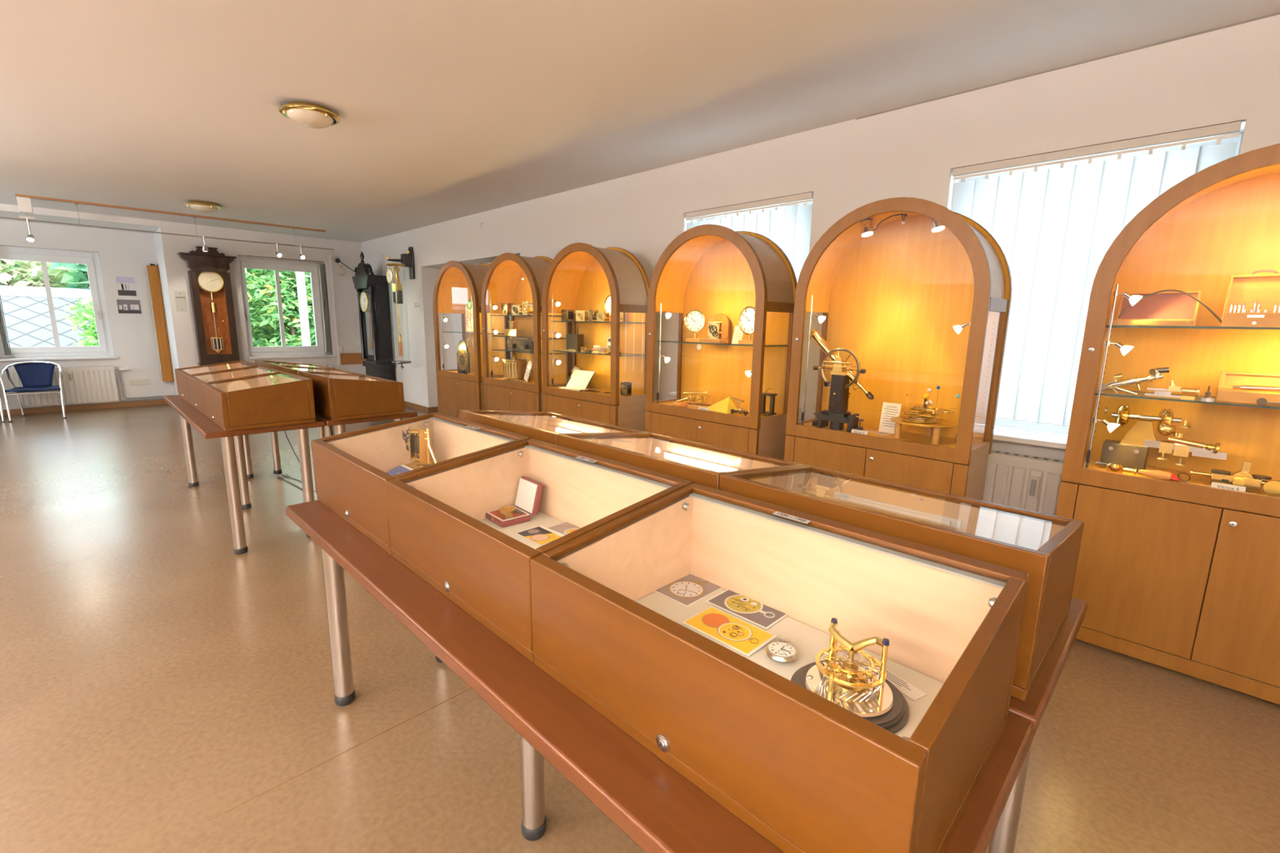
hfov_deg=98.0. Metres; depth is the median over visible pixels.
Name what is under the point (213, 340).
jar
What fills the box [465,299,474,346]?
clock
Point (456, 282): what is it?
tall cabinet
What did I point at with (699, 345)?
round disc
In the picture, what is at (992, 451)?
grille
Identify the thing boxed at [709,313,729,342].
case
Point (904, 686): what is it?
card
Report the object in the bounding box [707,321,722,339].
clock movement
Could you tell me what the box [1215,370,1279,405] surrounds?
box
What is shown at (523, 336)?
glass shelf
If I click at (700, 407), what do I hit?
name plate
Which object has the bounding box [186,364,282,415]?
display case
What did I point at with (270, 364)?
display case
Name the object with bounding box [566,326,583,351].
box
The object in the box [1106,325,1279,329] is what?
glass shelf
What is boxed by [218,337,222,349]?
jar
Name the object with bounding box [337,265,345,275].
sensor
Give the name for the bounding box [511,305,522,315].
clock movement
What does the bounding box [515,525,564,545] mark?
print
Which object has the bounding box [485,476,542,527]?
box
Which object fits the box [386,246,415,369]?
wall clock
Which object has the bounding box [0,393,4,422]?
armchair
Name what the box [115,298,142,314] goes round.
print
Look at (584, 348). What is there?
movement part
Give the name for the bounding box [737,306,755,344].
clock
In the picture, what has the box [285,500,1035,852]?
display table
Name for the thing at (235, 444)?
display table
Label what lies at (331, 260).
trim
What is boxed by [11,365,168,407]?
radiator
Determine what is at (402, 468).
leaflet
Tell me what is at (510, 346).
clock movement
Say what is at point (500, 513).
cushion
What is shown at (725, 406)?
paper
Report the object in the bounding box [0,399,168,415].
baseboard
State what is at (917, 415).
orrery
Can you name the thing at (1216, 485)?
name plate
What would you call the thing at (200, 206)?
ceiling lamp
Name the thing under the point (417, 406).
baseboard
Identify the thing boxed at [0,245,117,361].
window
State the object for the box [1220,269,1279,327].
box
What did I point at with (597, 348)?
movement part
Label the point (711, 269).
tall cabinet
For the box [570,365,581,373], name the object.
clock
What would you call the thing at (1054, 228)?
vertical blind
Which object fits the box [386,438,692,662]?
display case
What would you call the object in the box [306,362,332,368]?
radiator
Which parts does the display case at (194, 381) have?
panel, panel, glass lid, panel, panel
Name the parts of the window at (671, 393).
sill, frame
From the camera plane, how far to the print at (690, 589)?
1.22 m
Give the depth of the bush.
9.72 m
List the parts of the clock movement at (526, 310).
plate, plate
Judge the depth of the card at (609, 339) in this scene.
4.90 m
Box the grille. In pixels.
[991,449,1063,461]
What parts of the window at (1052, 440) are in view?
sill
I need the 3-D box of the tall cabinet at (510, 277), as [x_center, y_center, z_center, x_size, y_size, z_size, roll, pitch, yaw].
[-1.171,-0.705,5.690,0.409,2.034,1.017,-9,15,-44]
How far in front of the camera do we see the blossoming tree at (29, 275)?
13.33 m
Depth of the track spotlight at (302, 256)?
8.21 m
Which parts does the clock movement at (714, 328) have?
plate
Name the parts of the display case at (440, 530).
panel, panel, panel, panel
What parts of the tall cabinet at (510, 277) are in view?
rod, halogen rail, door, door frame, post, door, oval dial, panel, rail, post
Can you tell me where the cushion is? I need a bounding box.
[488,508,526,519]
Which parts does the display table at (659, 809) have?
leg, leg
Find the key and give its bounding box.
[1256,397,1279,404]
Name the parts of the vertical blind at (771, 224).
carrier rail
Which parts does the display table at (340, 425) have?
leg, leg, leg, leg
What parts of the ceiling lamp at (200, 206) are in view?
lamp shade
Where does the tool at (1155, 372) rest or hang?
on the tall cabinet at (1182, 577)
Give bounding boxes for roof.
[0,285,97,346]
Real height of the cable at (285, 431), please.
0.714 m
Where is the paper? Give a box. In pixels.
[707,397,737,413]
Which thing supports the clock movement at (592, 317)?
on the tall cabinet at (581, 276)
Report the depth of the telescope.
3.27 m
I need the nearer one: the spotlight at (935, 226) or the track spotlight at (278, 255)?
the spotlight at (935, 226)
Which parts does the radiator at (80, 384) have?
panel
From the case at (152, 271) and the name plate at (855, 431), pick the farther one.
the case at (152, 271)
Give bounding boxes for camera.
[333,256,355,271]
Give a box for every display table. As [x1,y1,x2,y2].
[163,395,324,555]
[269,408,417,474]
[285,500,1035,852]
[985,597,1087,852]
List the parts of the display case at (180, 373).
panel, panel, glass lid, panel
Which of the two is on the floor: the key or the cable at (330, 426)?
the cable at (330, 426)
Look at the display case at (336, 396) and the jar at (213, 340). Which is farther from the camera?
the jar at (213, 340)
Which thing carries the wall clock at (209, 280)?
attached to the wall at (173, 270)
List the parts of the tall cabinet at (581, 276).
rod, halogen rail, door, brass strip, post, door frame, door, panel, rail, post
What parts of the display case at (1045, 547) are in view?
panel, panel, panel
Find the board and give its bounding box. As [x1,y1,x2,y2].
[337,352,366,364]
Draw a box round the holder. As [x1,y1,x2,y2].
[174,291,186,311]
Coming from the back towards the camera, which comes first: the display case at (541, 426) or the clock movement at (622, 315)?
the clock movement at (622, 315)
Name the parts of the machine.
knob, post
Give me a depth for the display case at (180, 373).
4.31 m
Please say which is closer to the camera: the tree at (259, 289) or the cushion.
the cushion
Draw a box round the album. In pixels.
[559,369,595,391]
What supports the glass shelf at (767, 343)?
attached to the tall cabinet at (711, 269)
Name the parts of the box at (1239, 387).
lid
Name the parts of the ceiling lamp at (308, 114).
lamp shade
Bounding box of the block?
[504,320,522,336]
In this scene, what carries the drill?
on the tall cabinet at (1182, 577)
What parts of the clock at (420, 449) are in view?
plate, plate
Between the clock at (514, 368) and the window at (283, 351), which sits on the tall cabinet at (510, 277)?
the clock at (514, 368)
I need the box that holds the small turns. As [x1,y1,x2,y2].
[730,397,748,415]
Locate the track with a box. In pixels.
[0,203,333,249]
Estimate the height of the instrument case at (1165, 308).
0.144 m
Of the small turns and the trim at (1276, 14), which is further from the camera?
the small turns
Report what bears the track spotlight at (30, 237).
hanging from the track
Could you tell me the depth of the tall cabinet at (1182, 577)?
2.30 m
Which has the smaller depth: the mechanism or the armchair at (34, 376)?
the mechanism
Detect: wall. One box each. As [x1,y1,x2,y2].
[0,219,174,409]
[152,220,365,395]
[361,14,1279,460]
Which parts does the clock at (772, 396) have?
post, plate, plate, post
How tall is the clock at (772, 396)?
0.179 m
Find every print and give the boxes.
[115,275,137,296]
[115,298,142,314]
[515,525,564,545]
[546,521,580,535]
[653,573,723,607]
[682,606,777,656]
[705,589,787,629]
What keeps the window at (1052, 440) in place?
in the wall at (1229, 74)
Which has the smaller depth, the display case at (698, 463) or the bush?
the display case at (698, 463)
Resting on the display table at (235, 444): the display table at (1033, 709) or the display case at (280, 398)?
the display case at (280, 398)
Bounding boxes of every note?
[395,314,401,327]
[412,302,419,310]
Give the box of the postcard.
[862,428,890,435]
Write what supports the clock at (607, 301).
on the tall cabinet at (581, 276)
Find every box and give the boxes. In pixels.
[16,196,33,213]
[337,346,342,352]
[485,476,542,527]
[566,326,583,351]
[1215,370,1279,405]
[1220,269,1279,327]
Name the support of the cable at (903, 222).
attached to the tall cabinet at (894, 296)
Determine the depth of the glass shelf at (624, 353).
4.81 m
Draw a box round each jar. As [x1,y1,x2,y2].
[211,337,215,349]
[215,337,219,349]
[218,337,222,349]
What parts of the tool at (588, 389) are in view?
blade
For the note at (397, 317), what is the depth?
8.87 m
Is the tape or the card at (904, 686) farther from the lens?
the tape
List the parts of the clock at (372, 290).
door frame, cornice, panel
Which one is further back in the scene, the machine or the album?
the album
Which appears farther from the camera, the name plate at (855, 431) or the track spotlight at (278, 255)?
the track spotlight at (278, 255)
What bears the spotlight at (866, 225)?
attached to the tall cabinet at (894, 296)
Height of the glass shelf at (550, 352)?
0.008 m
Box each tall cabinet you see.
[432,260,510,417]
[480,253,572,412]
[541,242,649,431]
[644,224,796,459]
[783,197,1012,500]
[1055,143,1279,704]
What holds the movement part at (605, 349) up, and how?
on the tall cabinet at (581, 276)
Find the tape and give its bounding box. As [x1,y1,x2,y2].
[268,474,289,478]
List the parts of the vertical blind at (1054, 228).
chain, carrier rail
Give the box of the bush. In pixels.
[59,292,98,346]
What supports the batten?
attached to the ceiling at (446, 110)
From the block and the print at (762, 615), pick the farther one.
the block
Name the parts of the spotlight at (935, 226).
bulb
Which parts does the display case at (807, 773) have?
panel, panel, panel, panel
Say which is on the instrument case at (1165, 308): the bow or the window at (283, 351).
the bow
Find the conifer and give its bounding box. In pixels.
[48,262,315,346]
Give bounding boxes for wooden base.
[700,338,728,343]
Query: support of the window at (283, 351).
in the wall at (173, 270)
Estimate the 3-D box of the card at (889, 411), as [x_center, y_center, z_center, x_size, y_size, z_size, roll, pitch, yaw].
[1.453,-0.050,3.233,0.032,0.173,0.104,-9,15,-44]
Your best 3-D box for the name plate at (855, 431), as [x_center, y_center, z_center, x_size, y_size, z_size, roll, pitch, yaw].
[1.246,0.035,3.159,0.012,0.028,0.092,-9,15,-44]
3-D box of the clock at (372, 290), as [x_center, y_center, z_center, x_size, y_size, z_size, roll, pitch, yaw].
[-4.363,-1.600,9.132,0.340,2.440,0.717,-9,15,-44]
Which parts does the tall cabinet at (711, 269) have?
rod, halogen rail, rail, door, post, door frame, door, panel, halogen rail, rail, post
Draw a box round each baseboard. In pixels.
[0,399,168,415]
[404,400,438,412]
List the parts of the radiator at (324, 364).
panel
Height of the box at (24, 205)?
0.179 m
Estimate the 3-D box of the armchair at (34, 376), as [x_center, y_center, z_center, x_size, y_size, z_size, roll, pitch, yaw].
[-8.103,-0.490,7.461,0.557,0.740,0.574,-8,14,-40]
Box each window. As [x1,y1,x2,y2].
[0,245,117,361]
[238,255,335,359]
[668,201,813,411]
[961,132,1243,449]
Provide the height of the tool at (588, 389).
0.027 m
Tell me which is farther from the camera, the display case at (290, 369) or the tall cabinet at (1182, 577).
the display case at (290, 369)
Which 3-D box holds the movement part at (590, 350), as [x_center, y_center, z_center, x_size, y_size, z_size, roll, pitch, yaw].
[-0.426,-0.674,4.877,0.079,0.047,0.032,6,12,27]
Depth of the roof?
10.91 m
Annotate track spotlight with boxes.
[18,215,35,241]
[202,235,208,251]
[275,243,281,257]
[298,245,305,259]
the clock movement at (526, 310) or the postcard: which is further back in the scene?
the clock movement at (526, 310)
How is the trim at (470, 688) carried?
on the floor
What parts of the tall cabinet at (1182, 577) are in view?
rod, halogen rail, door, door frame, panel, wood strip, door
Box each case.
[145,263,173,382]
[174,360,259,404]
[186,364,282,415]
[201,371,315,431]
[254,360,335,368]
[274,364,363,375]
[297,370,404,421]
[311,412,531,555]
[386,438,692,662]
[458,409,651,444]
[530,483,1029,852]
[556,433,808,489]
[709,313,729,342]
[719,465,1084,701]
[1112,290,1201,326]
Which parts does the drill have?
rod, handle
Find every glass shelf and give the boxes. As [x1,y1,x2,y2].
[443,331,504,333]
[490,335,565,338]
[491,315,561,316]
[492,349,566,354]
[551,320,644,323]
[551,350,644,356]
[657,340,786,346]
[1094,387,1279,409]
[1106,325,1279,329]
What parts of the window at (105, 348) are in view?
sill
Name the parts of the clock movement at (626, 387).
plate, plate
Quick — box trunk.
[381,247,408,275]
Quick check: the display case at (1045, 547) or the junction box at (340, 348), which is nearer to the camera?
the display case at (1045, 547)
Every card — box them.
[607,337,610,351]
[875,666,926,701]
[878,402,901,433]
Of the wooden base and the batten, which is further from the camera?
the batten
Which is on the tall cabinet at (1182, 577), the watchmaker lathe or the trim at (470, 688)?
the watchmaker lathe
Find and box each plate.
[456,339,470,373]
[697,406,709,410]
[851,429,867,435]
[1210,482,1245,492]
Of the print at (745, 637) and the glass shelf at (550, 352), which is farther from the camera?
the glass shelf at (550, 352)
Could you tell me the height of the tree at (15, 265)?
8.847 m
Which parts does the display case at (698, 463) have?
panel, panel, glass lid, panel, panel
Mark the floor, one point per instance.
(158, 679)
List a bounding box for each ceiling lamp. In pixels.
[184,200,221,212]
[278,101,340,128]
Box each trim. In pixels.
[208,688,471,821]
[329,254,340,369]
[856,12,1279,119]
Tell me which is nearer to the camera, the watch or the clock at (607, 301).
the watch
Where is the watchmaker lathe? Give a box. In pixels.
[1098,404,1227,472]
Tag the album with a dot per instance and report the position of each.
(579, 380)
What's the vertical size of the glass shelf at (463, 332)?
0.008 m
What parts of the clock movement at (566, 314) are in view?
plate, plate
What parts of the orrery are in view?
plate, arm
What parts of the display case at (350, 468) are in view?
panel, panel, panel, panel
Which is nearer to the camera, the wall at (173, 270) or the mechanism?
the mechanism
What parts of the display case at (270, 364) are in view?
panel, panel, glass lid, panel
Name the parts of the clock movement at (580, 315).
plate, plate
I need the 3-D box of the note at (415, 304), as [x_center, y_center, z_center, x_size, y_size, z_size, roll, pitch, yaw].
[-3.367,-1.809,8.346,0.020,0.120,0.220,-9,15,-44]
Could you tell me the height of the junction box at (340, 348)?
0.120 m
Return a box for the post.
[295,271,311,346]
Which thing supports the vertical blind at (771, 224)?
attached to the window at (671, 393)
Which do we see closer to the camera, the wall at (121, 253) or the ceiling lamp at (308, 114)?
the ceiling lamp at (308, 114)
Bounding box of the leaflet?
[386,464,413,475]
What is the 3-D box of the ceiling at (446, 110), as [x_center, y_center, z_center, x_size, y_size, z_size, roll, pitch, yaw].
[-2.381,-1.909,2.525,7.400,0.150,16.200,-9,15,-44]
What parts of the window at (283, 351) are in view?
sill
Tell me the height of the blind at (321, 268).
1.508 m
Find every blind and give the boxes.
[0,295,13,356]
[246,256,332,353]
[684,191,813,283]
[950,120,1241,427]
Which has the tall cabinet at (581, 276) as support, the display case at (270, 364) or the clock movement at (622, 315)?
the clock movement at (622, 315)
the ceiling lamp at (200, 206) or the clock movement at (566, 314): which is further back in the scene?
the ceiling lamp at (200, 206)
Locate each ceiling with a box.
[0,0,1279,242]
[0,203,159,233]
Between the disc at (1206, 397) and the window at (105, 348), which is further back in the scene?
the window at (105, 348)
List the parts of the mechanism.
lever, frame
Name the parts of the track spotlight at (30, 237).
bulb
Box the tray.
[1112,320,1195,326]
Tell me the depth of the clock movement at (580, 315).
4.95 m
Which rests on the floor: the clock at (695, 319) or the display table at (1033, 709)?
the display table at (1033, 709)
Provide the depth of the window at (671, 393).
4.42 m
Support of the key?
on the tall cabinet at (1182, 577)
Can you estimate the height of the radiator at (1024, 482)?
0.576 m
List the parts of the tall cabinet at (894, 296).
rail, rod, halogen rail, post, door, door, panel, halogen rail, rail, post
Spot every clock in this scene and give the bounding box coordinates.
[177,245,239,365]
[351,251,395,381]
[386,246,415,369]
[402,426,438,469]
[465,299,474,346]
[502,352,526,380]
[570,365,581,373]
[604,294,610,321]
[684,309,705,342]
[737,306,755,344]
[760,387,777,415]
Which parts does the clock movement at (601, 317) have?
plate, plate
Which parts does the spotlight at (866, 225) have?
bulb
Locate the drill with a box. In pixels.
[1094,461,1172,479]
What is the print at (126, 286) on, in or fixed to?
attached to the wall at (121, 253)
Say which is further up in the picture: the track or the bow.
the track
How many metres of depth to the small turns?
3.80 m
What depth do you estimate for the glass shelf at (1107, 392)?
2.35 m
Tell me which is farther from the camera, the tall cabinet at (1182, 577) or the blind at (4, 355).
the blind at (4, 355)
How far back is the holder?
8.02 m
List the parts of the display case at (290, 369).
panel, panel, glass lid, panel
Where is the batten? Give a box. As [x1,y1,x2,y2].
[14,193,325,231]
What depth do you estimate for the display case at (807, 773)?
0.84 m
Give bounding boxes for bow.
[1117,289,1222,323]
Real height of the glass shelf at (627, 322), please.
0.008 m
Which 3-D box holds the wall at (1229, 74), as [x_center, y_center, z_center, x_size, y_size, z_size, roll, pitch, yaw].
[0.092,-0.930,5.243,0.340,2.680,16.200,-9,15,-44]
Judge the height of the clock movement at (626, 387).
0.110 m
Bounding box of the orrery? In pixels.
[890,386,959,444]
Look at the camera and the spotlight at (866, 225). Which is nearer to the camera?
the spotlight at (866, 225)
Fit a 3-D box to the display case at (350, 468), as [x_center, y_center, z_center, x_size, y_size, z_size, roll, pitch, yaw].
[-0.743,0.145,1.855,0.461,0.266,0.660,-9,15,-44]
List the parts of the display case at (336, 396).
panel, panel, glass lid, panel, panel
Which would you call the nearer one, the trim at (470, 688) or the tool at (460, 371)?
the trim at (470, 688)
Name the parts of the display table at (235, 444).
leg, leg, leg, leg, leg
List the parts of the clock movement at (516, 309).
plate, plate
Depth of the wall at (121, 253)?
8.29 m
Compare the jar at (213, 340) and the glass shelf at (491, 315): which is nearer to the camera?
the glass shelf at (491, 315)
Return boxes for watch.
[765,638,797,663]
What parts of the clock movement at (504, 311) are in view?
plate, plate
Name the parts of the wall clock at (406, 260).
plate, pendulum frame, support rod, support rod, plate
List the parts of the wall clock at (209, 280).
cornice, door frame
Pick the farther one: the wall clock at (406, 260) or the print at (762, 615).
the wall clock at (406, 260)
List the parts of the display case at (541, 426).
panel, panel, glass lid, panel, panel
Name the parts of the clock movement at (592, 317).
plate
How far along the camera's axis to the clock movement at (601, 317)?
4.71 m
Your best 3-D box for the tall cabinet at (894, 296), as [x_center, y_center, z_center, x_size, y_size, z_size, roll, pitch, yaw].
[1.401,-0.196,3.166,0.409,2.034,1.017,-9,15,-44]
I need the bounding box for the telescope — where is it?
[807,328,874,432]
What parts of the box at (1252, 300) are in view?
lid, plate, handle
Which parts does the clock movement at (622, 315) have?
plate, plate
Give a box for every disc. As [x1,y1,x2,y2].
[696,343,701,349]
[1196,386,1217,402]
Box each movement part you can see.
[580,346,586,351]
[587,346,595,352]
[591,347,599,352]
[600,347,608,353]
[604,348,610,354]
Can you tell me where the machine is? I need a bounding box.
[1189,460,1279,497]
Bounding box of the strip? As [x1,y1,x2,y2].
[129,379,150,385]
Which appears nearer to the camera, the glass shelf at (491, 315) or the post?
the glass shelf at (491, 315)
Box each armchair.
[0,361,66,422]
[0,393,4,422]
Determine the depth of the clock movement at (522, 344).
5.63 m
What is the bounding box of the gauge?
[1144,380,1199,399]
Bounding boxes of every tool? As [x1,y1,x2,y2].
[457,370,467,373]
[587,388,600,392]
[1095,367,1169,395]
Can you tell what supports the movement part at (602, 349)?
on the tall cabinet at (581, 276)
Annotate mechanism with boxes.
[672,391,711,408]
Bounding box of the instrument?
[791,617,909,733]
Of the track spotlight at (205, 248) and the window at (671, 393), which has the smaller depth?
the window at (671, 393)
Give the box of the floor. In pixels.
[0,404,1279,852]
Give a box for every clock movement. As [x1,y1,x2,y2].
[501,302,514,315]
[506,337,518,350]
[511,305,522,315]
[515,338,532,351]
[521,302,533,315]
[561,309,573,321]
[575,310,588,321]
[588,309,598,321]
[596,312,609,321]
[619,311,626,321]
[620,382,631,395]
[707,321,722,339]
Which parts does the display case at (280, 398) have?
panel, panel, glass lid, panel, panel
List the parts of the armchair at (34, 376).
leg, seat, backrest, leg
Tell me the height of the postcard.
0.002 m
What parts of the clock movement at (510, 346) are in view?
plate, plate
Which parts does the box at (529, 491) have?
trim, lid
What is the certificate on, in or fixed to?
on the tall cabinet at (711, 269)
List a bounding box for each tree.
[0,258,89,288]
[0,262,89,287]
[244,268,315,346]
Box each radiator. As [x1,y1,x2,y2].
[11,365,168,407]
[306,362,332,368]
[982,449,1063,515]
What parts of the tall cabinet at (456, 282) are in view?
rod, halogen rail, door, door frame, post, door, panel, rail, post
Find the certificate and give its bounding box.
[731,325,743,343]
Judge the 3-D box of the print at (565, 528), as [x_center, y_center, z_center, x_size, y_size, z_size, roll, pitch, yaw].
[-0.195,0.291,1.569,0.120,0.001,0.080,10,14,41]
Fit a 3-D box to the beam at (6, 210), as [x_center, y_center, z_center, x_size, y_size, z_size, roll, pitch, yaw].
[-8.709,-2.662,6.665,4.400,0.080,1.300,-9,15,-44]
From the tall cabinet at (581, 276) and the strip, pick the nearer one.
the tall cabinet at (581, 276)
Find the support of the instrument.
on the display case at (807, 773)
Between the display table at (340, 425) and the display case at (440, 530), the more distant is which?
the display table at (340, 425)
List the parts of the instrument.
bridge arm, plate, bridge arm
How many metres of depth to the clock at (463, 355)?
6.58 m
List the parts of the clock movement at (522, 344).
plate, plate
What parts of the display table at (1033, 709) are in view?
leg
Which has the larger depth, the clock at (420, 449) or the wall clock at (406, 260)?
the wall clock at (406, 260)
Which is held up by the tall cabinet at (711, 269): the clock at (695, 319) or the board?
the clock at (695, 319)
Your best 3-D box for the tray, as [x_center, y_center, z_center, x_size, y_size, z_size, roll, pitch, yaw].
[2.138,-0.430,2.316,0.110,0.022,0.250,-9,15,-44]
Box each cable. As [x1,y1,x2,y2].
[277,426,333,491]
[281,431,302,482]
[873,213,907,230]
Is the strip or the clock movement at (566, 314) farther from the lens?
the strip

